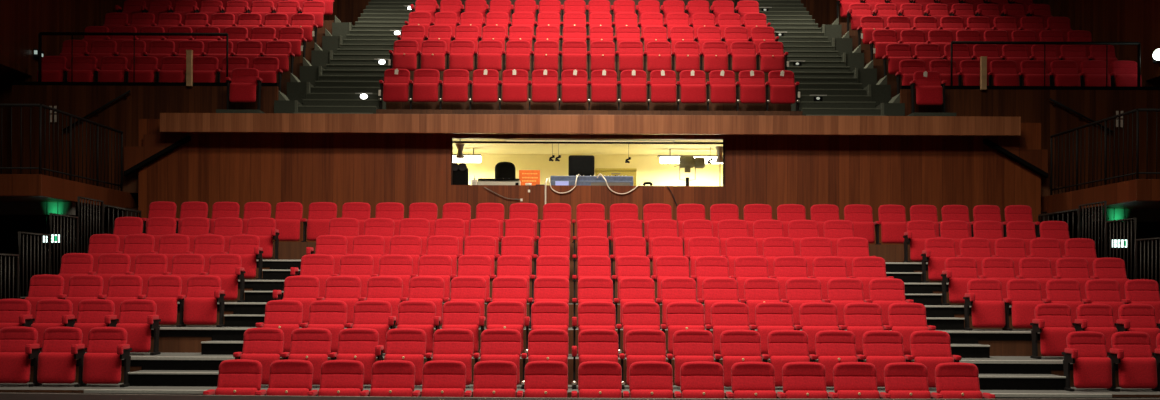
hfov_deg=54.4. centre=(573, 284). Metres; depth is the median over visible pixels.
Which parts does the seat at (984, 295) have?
armrest, leg, backrest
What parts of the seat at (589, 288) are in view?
backrest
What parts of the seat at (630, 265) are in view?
leg, backrest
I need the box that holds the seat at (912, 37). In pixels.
[898,29,925,55]
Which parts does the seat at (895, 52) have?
leg, backrest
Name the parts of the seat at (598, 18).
backrest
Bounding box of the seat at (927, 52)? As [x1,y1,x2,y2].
[912,43,941,70]
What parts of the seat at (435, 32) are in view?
backrest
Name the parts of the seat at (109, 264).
backrest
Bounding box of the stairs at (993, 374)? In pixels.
[885,262,1159,398]
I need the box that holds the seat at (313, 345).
[281,328,330,384]
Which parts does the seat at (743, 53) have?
leg, backrest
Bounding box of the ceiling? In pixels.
[453,139,722,154]
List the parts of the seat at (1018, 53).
backrest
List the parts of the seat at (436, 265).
backrest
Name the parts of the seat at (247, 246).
backrest, leg, armrest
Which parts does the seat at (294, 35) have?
backrest, leg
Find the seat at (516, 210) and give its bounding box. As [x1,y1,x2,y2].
[504,203,537,241]
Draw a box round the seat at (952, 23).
[938,16,964,40]
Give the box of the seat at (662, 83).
[647,70,675,109]
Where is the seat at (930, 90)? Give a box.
[910,71,946,112]
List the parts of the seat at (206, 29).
backrest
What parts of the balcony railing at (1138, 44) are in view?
post, post, rail, post, post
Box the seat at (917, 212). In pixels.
[907,205,939,244]
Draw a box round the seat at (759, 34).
[748,26,778,52]
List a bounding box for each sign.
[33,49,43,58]
[43,202,61,242]
[519,170,539,184]
[1111,208,1128,247]
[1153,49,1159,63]
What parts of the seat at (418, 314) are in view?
backrest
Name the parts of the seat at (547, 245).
leg, backrest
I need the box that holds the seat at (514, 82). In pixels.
[498,69,527,109]
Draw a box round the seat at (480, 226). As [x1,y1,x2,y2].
[464,218,499,259]
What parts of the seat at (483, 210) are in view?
backrest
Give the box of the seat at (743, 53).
[728,41,755,71]
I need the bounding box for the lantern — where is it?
[452,163,467,184]
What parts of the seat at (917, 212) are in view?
backrest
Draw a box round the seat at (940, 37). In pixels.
[925,30,952,56]
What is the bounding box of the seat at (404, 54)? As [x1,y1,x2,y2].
[388,40,417,70]
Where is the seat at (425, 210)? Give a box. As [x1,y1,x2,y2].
[409,202,437,235]
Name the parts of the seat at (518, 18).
backrest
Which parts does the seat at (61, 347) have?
backrest, leg, armrest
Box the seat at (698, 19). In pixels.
[689,13,714,36]
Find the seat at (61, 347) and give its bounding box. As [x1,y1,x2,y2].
[37,327,86,386]
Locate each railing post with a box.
[186,50,192,86]
[980,56,986,89]
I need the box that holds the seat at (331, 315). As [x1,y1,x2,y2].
[300,300,346,352]
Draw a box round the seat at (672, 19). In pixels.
[663,13,688,36]
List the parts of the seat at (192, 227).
backrest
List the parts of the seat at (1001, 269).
backrest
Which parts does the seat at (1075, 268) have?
backrest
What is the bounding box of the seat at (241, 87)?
[226,68,261,109]
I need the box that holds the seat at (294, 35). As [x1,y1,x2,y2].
[278,27,306,57]
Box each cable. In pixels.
[484,187,519,199]
[545,178,547,203]
[549,174,578,193]
[597,174,644,193]
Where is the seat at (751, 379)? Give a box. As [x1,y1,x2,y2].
[726,361,775,398]
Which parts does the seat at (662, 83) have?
backrest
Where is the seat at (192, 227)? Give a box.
[180,217,209,251]
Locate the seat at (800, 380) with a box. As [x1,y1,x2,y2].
[777,362,827,398]
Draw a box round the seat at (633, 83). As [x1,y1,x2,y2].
[617,70,646,109]
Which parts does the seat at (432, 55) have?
backrest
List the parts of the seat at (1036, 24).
backrest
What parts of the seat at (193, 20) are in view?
backrest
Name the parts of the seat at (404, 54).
backrest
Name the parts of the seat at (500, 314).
backrest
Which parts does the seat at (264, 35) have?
backrest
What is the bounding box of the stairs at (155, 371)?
[0,260,300,394]
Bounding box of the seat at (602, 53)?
[587,41,614,78]
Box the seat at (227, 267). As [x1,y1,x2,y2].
[208,254,244,301]
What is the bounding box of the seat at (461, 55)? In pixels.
[446,40,474,70]
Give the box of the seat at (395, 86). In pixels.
[378,69,409,108]
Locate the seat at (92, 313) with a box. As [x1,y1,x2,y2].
[74,299,118,351]
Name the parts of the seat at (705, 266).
backrest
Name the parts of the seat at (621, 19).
backrest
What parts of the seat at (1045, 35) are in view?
backrest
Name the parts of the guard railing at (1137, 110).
post, post, rail, post, rail, post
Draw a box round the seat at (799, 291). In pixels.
[780,278,822,324]
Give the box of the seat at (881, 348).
[856,330,905,386]
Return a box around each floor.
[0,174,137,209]
[0,393,1159,399]
[1041,179,1159,213]
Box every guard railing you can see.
[0,103,122,190]
[1050,108,1159,194]
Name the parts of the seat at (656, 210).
backrest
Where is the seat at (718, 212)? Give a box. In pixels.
[710,204,738,236]
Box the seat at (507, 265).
[491,255,529,301]
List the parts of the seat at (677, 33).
backrest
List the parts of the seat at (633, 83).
leg, backrest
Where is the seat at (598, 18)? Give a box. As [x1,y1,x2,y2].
[586,12,611,35]
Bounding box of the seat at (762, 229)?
[753,219,783,255]
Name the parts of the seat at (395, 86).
leg, backrest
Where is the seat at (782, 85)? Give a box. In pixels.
[765,70,799,110]
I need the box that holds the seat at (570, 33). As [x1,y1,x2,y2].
[560,26,585,61]
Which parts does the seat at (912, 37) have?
backrest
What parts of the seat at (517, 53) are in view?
backrest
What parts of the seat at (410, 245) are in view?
backrest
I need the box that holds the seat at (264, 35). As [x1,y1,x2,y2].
[250,27,278,52]
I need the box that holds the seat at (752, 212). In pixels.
[744,204,771,236]
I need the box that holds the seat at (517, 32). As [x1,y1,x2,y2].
[505,25,532,50]
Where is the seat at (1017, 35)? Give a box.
[1011,30,1035,56]
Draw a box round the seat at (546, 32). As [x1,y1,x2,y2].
[532,25,559,60]
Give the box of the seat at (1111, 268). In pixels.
[1089,257,1128,298]
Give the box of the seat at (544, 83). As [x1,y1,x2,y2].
[528,69,557,109]
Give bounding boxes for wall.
[0,0,125,173]
[0,208,137,298]
[12,85,278,189]
[138,119,1040,244]
[312,0,984,27]
[457,154,722,185]
[900,89,1159,191]
[1008,0,1159,86]
[1041,212,1159,287]
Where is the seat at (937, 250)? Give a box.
[921,237,955,282]
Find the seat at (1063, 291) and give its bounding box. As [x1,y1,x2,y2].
[1042,279,1083,327]
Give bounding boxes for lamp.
[453,148,480,162]
[455,139,468,157]
[504,139,674,141]
[657,149,722,163]
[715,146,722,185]
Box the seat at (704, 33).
[694,26,720,53]
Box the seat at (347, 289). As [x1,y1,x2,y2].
[317,276,360,322]
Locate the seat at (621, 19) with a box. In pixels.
[612,13,637,41]
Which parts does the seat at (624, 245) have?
leg, backrest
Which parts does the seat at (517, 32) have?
backrest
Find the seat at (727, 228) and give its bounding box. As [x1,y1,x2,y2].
[717,219,747,255]
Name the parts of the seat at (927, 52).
backrest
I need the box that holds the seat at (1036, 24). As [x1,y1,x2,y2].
[1018,17,1045,40]
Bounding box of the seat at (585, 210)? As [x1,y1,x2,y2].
[572,203,604,242]
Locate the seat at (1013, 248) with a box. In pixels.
[991,238,1025,275]
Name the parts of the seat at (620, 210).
backrest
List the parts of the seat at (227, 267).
backrest, leg, armrest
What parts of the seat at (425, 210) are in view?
backrest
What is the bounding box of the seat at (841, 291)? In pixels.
[822,278,864,324]
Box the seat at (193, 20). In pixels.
[183,13,209,38]
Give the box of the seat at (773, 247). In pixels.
[760,237,794,277]
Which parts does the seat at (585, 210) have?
backrest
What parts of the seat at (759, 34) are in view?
backrest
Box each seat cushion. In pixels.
[0,323,21,329]
[0,352,30,382]
[25,297,57,322]
[31,323,64,351]
[37,70,62,81]
[37,352,75,383]
[58,274,87,293]
[59,53,83,68]
[65,297,97,322]
[67,70,93,81]
[74,323,106,351]
[82,39,105,52]
[83,353,121,383]
[87,253,105,271]
[88,53,112,68]
[95,274,124,294]
[98,70,123,81]
[103,25,124,37]
[105,297,137,323]
[110,39,132,52]
[116,323,150,351]
[118,53,142,69]
[118,235,126,251]
[128,70,154,81]
[128,254,138,271]
[129,25,151,37]
[133,274,162,294]
[138,39,160,52]
[145,297,177,323]
[147,54,171,69]
[152,235,161,251]
[156,25,177,38]
[159,70,184,81]
[164,254,175,271]
[166,39,188,52]
[171,274,197,294]
[177,54,200,57]
[178,219,181,233]
[183,25,204,38]
[183,297,216,324]
[187,235,197,251]
[193,71,215,81]
[195,39,216,52]
[201,254,213,271]
[206,54,229,69]
[209,219,214,233]
[209,274,237,299]
[210,25,232,38]
[215,388,257,394]
[220,71,231,81]
[223,39,245,52]
[223,236,230,251]
[229,83,255,101]
[235,54,259,67]
[236,25,258,38]
[238,254,256,277]
[240,354,279,384]
[242,219,248,233]
[250,39,272,52]
[258,236,272,257]
[259,71,276,82]
[262,324,298,351]
[263,25,285,38]
[264,54,288,71]
[266,388,308,395]
[275,219,299,240]
[278,39,300,56]
[282,298,316,322]
[288,354,327,384]
[290,25,312,41]
[305,275,330,296]
[307,219,330,240]
[307,324,343,352]
[318,388,360,395]
[324,298,358,322]
[327,254,342,273]
[336,354,375,384]
[339,275,370,297]
[345,236,354,253]
[352,324,388,352]
[358,220,364,234]
[365,254,381,274]
[366,298,400,324]
[370,388,412,396]
[379,275,410,296]
[382,236,391,253]
[383,83,408,101]
[384,354,423,384]
[392,53,416,70]
[393,220,400,235]
[397,325,433,352]
[401,38,423,50]
[408,24,429,39]
[408,298,442,324]
[409,255,419,274]
[413,83,437,101]
[419,236,427,254]
[419,275,449,297]
[421,53,444,70]
[421,388,463,396]
[428,38,450,52]
[428,220,435,235]
[432,354,471,384]
[434,24,455,35]
[442,83,467,101]
[442,325,478,353]
[448,255,456,278]
[449,53,473,70]
[450,299,484,316]
[455,38,477,51]
[457,237,462,258]
[458,275,489,300]
[460,24,481,35]
[463,220,469,241]
[472,83,497,101]
[473,388,515,396]
[477,53,501,70]
[480,354,519,384]
[482,38,504,54]
[486,24,507,40]
[486,255,494,278]
[486,325,523,352]
[492,299,526,316]
[494,237,498,259]
[497,275,529,299]
[498,220,502,241]
[502,83,527,101]
[506,54,529,71]
[509,38,531,50]
[512,24,533,34]
[524,255,531,278]
[525,389,566,397]
[528,355,567,365]
[531,325,567,332]
[532,84,556,102]
[533,220,536,241]
[534,54,557,70]
[534,299,568,305]
[536,38,558,42]
[536,276,568,279]
[538,24,559,28]
[562,54,586,70]
[562,84,586,102]
[563,38,585,41]
[564,24,585,26]
[578,276,610,280]
[578,299,612,305]
[578,325,614,333]
[579,355,617,364]
[579,389,620,397]
[589,24,611,35]
[590,38,612,43]
[591,54,614,70]
[591,84,616,102]
[610,221,613,241]
[613,237,616,259]
[615,25,637,40]
[615,256,619,278]
[617,39,639,50]
[618,276,649,298]
[619,54,642,71]
[620,299,654,324]
[621,84,646,102]
[623,325,659,353]
[626,355,665,385]
[630,389,672,397]
[641,25,662,40]
[644,39,666,55]
[644,221,648,241]
[647,54,670,71]
[649,237,653,259]
[651,84,675,102]
[653,256,659,279]
[657,276,688,298]
[662,299,696,324]
[667,25,688,36]
[668,325,704,353]
[671,39,693,55]
[674,356,713,386]
[676,54,699,71]
[678,221,683,241]
[681,84,705,102]
[682,390,724,397]
[684,237,691,259]
[690,256,698,279]
[693,25,714,36]
[697,276,728,298]
[698,39,720,53]
[704,54,727,71]
[704,300,738,324]
[710,84,735,102]
[712,221,718,236]
[713,326,749,354]
[719,25,740,37]
[720,238,727,255]
[723,356,761,386]
[725,39,747,51]
[727,256,739,275]
[732,55,755,71]
[734,390,775,398]
[736,277,767,299]
[740,85,765,102]
[745,25,765,41]
[746,221,754,236]
[746,300,780,324]
[752,39,774,52]
[756,238,764,255]
[757,326,793,354]
[760,55,784,72]
[765,256,780,277]
[770,85,795,103]
[770,356,809,386]
[776,277,807,298]
[781,221,789,236]
[785,390,827,398]
[788,300,822,324]
[792,238,801,255]
[802,326,838,354]
[804,256,821,275]
[816,221,823,236]
[816,277,846,298]
[818,356,857,386]
[829,238,838,255]
[830,300,864,324]
[837,390,879,398]
[843,257,854,276]
[847,326,883,354]
[852,222,874,242]
[856,277,885,298]
[862,28,883,43]
[866,356,905,386]
[872,301,905,324]
[875,42,897,58]
[881,222,906,242]
[888,57,912,74]
[888,390,930,398]
[889,28,910,41]
[892,326,928,354]
[902,74,912,84]
[903,42,925,55]
[910,238,925,260]
[914,357,953,387]
[916,28,938,41]
[916,86,942,104]
[917,57,941,70]
[928,257,948,280]
[931,42,950,56]
[934,222,939,236]
[940,74,957,85]
[940,391,982,398]
[943,28,964,40]
[947,57,971,72]
[949,278,978,302]
[951,238,960,254]
[963,74,988,85]
[967,44,975,56]
[967,222,971,236]
[970,28,991,40]
[971,257,987,275]
[971,301,1005,327]
[976,57,1000,72]
[987,278,1016,298]
[988,239,996,254]
[993,74,1019,85]
[995,44,1004,56]
[996,29,1018,40]
[1005,57,1029,73]
[1007,257,1025,275]
[1011,301,1043,327]
[1023,239,1031,255]
[1024,29,1045,40]
[1024,74,1049,85]
[1024,278,1053,298]
[1026,45,1032,56]
[1034,57,1058,73]
[1040,327,1075,355]
[1042,257,1058,275]
[1050,29,1071,41]
[1051,301,1083,327]
[1054,74,1080,85]
[1055,45,1061,56]
[1058,239,1066,255]
[1061,278,1090,298]
[1064,57,1088,73]
[1073,357,1111,388]
[1084,45,1090,56]
[1084,258,1095,275]
[1084,327,1117,355]
[1085,75,1110,85]
[1091,301,1123,326]
[1093,58,1117,73]
[1099,278,1128,298]
[1115,74,1141,85]
[1118,357,1156,388]
[1127,328,1159,356]
[1130,301,1159,327]
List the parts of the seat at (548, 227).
backrest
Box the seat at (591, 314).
[572,301,615,356]
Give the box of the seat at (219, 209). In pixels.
[208,202,239,233]
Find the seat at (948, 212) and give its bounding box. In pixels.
[939,205,971,236]
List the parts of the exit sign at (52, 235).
hanging rod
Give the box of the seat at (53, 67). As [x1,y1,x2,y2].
[37,56,69,81]
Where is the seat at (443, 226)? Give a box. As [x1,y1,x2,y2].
[429,218,464,258]
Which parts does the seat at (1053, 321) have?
leg, armrest, backrest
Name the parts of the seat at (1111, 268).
backrest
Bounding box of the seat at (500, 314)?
[479,301,524,352]
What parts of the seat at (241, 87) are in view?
leg, backrest, leg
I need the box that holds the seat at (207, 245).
[193,234,228,271]
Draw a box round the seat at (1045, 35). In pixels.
[1039,30,1063,56]
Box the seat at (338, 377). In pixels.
[307,360,363,395]
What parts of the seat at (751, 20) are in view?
backrest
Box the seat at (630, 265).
[612,255,649,303]
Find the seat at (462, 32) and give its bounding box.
[451,25,478,51]
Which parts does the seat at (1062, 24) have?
backrest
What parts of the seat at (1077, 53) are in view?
backrest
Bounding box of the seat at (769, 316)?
[749,302,793,354]
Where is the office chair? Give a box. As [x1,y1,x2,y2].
[495,162,515,178]
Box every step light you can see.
[355,93,371,98]
[374,59,389,63]
[390,30,400,34]
[759,7,771,10]
[775,32,786,35]
[793,61,804,65]
[810,95,826,100]
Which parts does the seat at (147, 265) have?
backrest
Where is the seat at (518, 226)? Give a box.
[500,218,534,258]
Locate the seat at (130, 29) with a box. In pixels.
[110,26,138,52]
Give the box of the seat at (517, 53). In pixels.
[502,40,530,71]
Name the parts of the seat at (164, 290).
backrest, leg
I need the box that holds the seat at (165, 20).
[156,13,182,38]
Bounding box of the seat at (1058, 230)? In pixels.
[1036,221,1069,255]
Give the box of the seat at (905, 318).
[883,302,935,354]
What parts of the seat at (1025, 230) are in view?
backrest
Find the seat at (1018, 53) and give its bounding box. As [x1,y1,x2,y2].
[1000,44,1029,73]
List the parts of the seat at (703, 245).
backrest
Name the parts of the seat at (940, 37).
backrest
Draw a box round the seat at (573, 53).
[559,41,586,77]
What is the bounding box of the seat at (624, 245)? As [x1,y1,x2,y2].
[610,236,645,280]
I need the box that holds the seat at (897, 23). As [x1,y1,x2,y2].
[884,16,910,41]
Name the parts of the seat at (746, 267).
backrest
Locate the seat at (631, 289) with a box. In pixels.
[614,277,654,328]
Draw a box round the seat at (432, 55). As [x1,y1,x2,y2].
[417,40,445,70]
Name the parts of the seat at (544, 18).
backrest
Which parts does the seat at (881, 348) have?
backrest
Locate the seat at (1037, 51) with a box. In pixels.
[1029,45,1058,73]
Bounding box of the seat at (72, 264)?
[58,253,96,293]
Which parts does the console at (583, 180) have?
panel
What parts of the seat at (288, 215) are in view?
backrest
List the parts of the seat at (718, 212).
backrest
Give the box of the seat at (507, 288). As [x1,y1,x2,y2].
[486,276,527,327]
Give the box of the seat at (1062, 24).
[1045,17,1071,41]
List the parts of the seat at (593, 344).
leg, backrest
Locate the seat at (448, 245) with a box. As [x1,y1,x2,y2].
[421,235,458,278]
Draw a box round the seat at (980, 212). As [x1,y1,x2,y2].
[970,205,1003,236]
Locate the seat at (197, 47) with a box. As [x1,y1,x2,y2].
[177,40,206,57]
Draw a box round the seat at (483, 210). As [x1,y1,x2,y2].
[471,203,503,241]
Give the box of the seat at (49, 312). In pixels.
[31,299,76,351]
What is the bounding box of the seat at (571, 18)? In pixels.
[560,12,585,35]
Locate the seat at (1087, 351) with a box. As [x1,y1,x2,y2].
[1062,331,1111,390]
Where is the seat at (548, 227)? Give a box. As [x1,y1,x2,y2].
[535,219,569,259]
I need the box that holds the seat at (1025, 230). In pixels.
[1003,221,1035,255]
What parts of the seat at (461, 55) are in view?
backrest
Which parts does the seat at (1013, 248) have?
backrest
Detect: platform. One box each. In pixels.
[0,383,1159,398]
[28,352,1153,386]
[63,63,302,79]
[63,78,289,95]
[149,325,1108,356]
[159,302,1031,328]
[178,281,1010,304]
[238,261,948,282]
[257,242,927,261]
[289,48,314,63]
[301,33,324,48]
[313,20,334,34]
[376,109,801,115]
[386,78,790,110]
[410,61,768,78]
[417,46,759,61]
[424,32,724,46]
[456,19,666,32]
[839,23,861,36]
[849,36,874,51]
[861,50,887,66]
[873,65,1113,82]
[887,81,1115,98]
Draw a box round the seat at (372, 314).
[345,300,391,352]
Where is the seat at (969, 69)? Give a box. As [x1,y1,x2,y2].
[957,60,988,85]
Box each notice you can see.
[48,105,58,122]
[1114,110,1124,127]
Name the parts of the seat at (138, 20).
backrest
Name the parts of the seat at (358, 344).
backrest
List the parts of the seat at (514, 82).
leg, backrest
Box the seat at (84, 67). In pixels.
[67,56,99,81]
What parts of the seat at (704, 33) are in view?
backrest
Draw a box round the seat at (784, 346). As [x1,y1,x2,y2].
[761,330,809,386]
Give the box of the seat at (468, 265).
[451,255,490,300]
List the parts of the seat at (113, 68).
backrest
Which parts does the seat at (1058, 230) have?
backrest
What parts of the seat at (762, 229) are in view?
backrest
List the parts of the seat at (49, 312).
backrest, armrest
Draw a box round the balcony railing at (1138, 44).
[951,41,1140,85]
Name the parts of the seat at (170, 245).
backrest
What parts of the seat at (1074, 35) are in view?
backrest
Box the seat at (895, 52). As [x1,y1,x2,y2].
[882,43,912,76]
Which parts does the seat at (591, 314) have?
leg, backrest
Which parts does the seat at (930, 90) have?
leg, backrest, leg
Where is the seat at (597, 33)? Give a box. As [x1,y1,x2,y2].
[586,26,612,61]
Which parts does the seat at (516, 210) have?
backrest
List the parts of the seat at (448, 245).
backrest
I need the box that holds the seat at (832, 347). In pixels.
[809,330,857,386]
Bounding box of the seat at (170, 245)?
[158,234,192,271]
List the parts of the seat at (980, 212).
backrest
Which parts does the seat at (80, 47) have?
backrest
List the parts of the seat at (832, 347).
backrest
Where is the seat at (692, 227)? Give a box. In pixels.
[680,219,712,259]
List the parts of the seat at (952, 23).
backrest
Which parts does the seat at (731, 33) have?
backrest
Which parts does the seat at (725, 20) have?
backrest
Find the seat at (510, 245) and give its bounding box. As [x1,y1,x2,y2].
[496,236,532,278]
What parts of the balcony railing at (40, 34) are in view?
post, post, rail, post, post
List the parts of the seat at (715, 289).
backrest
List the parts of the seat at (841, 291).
backrest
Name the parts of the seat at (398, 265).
backrest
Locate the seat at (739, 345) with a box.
[714,329,761,386]
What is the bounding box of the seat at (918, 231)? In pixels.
[903,220,935,261]
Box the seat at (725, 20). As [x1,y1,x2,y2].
[715,13,740,37]
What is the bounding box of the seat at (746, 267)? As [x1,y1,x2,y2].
[729,256,767,299]
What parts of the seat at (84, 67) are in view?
backrest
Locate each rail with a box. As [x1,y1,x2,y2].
[0,253,18,298]
[18,231,49,298]
[49,213,77,274]
[77,196,103,252]
[103,204,140,233]
[1038,209,1078,237]
[1079,201,1106,257]
[1105,218,1136,279]
[1135,237,1159,293]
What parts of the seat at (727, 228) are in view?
backrest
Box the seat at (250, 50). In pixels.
[235,41,264,67]
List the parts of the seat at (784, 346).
backrest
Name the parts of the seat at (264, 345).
backrest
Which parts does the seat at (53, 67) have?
backrest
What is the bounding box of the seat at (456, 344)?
[425,328,473,384]
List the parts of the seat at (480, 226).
backrest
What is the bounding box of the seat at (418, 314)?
[388,300,435,352]
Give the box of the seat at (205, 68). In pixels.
[193,56,221,81]
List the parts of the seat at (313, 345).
backrest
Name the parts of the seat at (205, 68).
backrest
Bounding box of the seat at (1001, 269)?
[978,257,1016,298]
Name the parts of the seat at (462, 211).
backrest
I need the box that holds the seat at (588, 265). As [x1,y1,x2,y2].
[572,255,610,303]
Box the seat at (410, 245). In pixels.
[383,235,421,274]
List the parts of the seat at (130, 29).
backrest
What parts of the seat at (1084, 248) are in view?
backrest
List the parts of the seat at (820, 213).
backrest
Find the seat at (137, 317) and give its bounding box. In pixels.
[116,299,160,354]
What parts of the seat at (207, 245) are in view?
backrest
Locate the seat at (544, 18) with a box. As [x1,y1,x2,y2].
[534,12,559,41]
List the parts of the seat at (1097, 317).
armrest, backrest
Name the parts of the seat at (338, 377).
backrest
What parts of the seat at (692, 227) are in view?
backrest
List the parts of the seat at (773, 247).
backrest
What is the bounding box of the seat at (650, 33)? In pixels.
[640,26,666,55]
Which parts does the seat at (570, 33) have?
backrest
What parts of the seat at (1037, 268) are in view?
backrest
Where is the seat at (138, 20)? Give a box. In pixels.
[129,13,156,37]
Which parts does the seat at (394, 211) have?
backrest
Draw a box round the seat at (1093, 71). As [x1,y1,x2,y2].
[1079,60,1110,85]
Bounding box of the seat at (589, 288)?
[572,277,612,328]
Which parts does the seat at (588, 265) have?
backrest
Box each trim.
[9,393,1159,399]
[12,82,278,86]
[124,135,190,175]
[900,85,1159,89]
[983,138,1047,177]
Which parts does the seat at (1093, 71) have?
backrest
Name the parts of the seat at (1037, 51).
backrest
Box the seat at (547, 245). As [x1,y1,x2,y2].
[533,236,569,280]
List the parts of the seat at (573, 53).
backrest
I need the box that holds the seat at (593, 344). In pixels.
[572,329,618,388]
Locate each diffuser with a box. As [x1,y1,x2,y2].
[453,156,480,162]
[507,140,672,141]
[660,157,722,163]
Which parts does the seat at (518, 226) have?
backrest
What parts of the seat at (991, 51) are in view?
backrest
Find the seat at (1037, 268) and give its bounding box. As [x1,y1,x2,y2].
[1015,257,1053,298]
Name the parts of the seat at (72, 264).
backrest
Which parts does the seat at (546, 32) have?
backrest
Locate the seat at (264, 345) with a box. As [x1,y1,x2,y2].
[233,327,283,384]
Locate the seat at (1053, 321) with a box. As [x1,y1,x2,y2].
[1030,303,1075,358]
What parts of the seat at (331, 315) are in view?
backrest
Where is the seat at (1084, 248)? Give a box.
[1061,238,1096,275]
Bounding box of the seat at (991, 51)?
[971,44,1000,72]
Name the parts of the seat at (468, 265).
backrest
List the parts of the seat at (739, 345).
backrest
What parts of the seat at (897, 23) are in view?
backrest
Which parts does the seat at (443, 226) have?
backrest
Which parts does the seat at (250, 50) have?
backrest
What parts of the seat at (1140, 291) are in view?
backrest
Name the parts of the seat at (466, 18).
backrest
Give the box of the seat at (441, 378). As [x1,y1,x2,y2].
[412,360,465,396]
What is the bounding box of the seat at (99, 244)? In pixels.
[87,234,122,271]
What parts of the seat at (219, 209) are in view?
backrest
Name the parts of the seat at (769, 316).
backrest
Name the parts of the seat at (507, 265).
backrest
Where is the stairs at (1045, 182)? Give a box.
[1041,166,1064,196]
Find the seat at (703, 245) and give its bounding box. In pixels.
[684,236,720,279]
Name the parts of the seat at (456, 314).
backrest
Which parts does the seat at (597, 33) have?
backrest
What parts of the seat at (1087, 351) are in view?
armrest, leg, backrest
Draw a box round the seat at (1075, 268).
[1052,257,1090,298]
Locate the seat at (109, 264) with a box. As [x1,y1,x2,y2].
[95,253,133,294]
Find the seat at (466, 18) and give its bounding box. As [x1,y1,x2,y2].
[456,12,482,35]
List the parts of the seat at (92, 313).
backrest, armrest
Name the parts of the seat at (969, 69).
backrest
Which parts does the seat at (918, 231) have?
leg, armrest, backrest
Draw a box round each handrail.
[61,90,130,131]
[1049,98,1113,132]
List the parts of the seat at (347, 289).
backrest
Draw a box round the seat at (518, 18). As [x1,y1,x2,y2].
[508,12,533,34]
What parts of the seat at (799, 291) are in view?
backrest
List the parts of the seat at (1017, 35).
backrest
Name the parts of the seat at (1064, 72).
backrest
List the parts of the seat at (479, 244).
backrest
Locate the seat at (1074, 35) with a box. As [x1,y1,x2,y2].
[1067,30,1091,56]
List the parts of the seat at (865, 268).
backrest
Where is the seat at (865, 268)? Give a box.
[847,256,893,298]
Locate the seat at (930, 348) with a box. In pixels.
[904,330,960,387]
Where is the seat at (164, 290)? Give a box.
[145,275,185,326]
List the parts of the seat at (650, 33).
backrest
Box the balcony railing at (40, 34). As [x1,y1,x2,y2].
[38,32,227,81]
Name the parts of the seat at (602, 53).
backrest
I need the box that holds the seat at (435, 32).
[424,25,451,52]
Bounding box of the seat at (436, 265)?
[412,254,451,297]
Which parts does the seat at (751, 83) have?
leg, backrest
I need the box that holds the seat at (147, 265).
[133,253,170,294]
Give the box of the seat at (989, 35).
[984,30,1008,56]
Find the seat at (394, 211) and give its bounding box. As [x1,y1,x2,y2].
[375,202,403,235]
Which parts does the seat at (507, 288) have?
backrest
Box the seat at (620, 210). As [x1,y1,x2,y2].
[606,203,637,241]
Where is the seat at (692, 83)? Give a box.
[676,70,705,110]
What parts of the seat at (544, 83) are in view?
leg, backrest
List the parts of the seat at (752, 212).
backrest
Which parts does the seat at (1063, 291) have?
backrest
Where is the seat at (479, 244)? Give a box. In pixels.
[458,235,495,278]
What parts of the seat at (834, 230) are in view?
backrest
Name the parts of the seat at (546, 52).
leg, backrest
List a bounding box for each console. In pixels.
[477,178,520,184]
[550,175,632,185]
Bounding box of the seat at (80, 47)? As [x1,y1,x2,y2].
[59,40,89,68]
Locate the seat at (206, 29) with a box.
[195,26,222,52]
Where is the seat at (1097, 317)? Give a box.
[1072,303,1117,355]
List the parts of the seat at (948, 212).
backrest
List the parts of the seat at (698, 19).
backrest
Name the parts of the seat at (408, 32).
backrest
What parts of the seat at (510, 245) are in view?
backrest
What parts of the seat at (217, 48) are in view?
backrest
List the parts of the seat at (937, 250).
armrest, leg, backrest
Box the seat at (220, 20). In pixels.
[210,13,236,38]
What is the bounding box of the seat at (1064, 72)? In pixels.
[1049,60,1080,85]
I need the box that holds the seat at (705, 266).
[690,256,728,298]
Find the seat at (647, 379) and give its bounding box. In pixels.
[623,361,672,397]
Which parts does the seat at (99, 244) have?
backrest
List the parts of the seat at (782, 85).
leg, backrest, leg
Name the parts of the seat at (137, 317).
backrest, leg, armrest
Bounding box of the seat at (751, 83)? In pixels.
[735,70,765,110]
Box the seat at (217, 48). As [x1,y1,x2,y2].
[206,40,235,69]
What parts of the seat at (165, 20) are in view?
backrest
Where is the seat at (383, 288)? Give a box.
[360,276,402,324]
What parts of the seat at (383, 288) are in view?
backrest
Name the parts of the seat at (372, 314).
backrest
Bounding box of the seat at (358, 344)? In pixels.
[329,328,378,384]
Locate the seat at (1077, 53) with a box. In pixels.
[1058,45,1088,73]
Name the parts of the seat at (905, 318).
backrest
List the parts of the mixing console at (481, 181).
control panel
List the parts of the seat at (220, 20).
backrest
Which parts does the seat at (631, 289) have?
backrest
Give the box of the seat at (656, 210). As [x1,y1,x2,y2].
[640,203,671,241]
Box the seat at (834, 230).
[823,220,853,255]
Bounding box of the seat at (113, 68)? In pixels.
[98,56,129,81]
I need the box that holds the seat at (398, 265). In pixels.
[372,254,412,296]
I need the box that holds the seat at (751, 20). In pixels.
[741,13,770,41]
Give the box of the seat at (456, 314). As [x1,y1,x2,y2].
[434,301,479,353]
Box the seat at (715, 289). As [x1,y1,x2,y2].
[697,277,738,324]
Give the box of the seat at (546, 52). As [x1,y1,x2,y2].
[530,40,558,77]
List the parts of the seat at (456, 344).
backrest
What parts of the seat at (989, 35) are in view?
backrest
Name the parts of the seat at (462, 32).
backrest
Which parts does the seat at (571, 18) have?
backrest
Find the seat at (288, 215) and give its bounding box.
[273,202,302,241]
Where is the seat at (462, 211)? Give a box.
[442,203,470,241]
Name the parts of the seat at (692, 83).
leg, backrest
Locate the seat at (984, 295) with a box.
[963,278,1005,330]
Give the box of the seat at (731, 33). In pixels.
[721,26,747,51]
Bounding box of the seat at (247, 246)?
[228,234,262,279]
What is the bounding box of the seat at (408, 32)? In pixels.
[397,25,424,50]
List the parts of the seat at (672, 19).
backrest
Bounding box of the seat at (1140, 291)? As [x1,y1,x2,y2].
[1121,279,1159,327]
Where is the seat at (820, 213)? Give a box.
[810,204,838,236]
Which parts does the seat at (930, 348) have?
backrest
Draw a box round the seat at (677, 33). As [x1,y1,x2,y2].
[667,26,693,55]

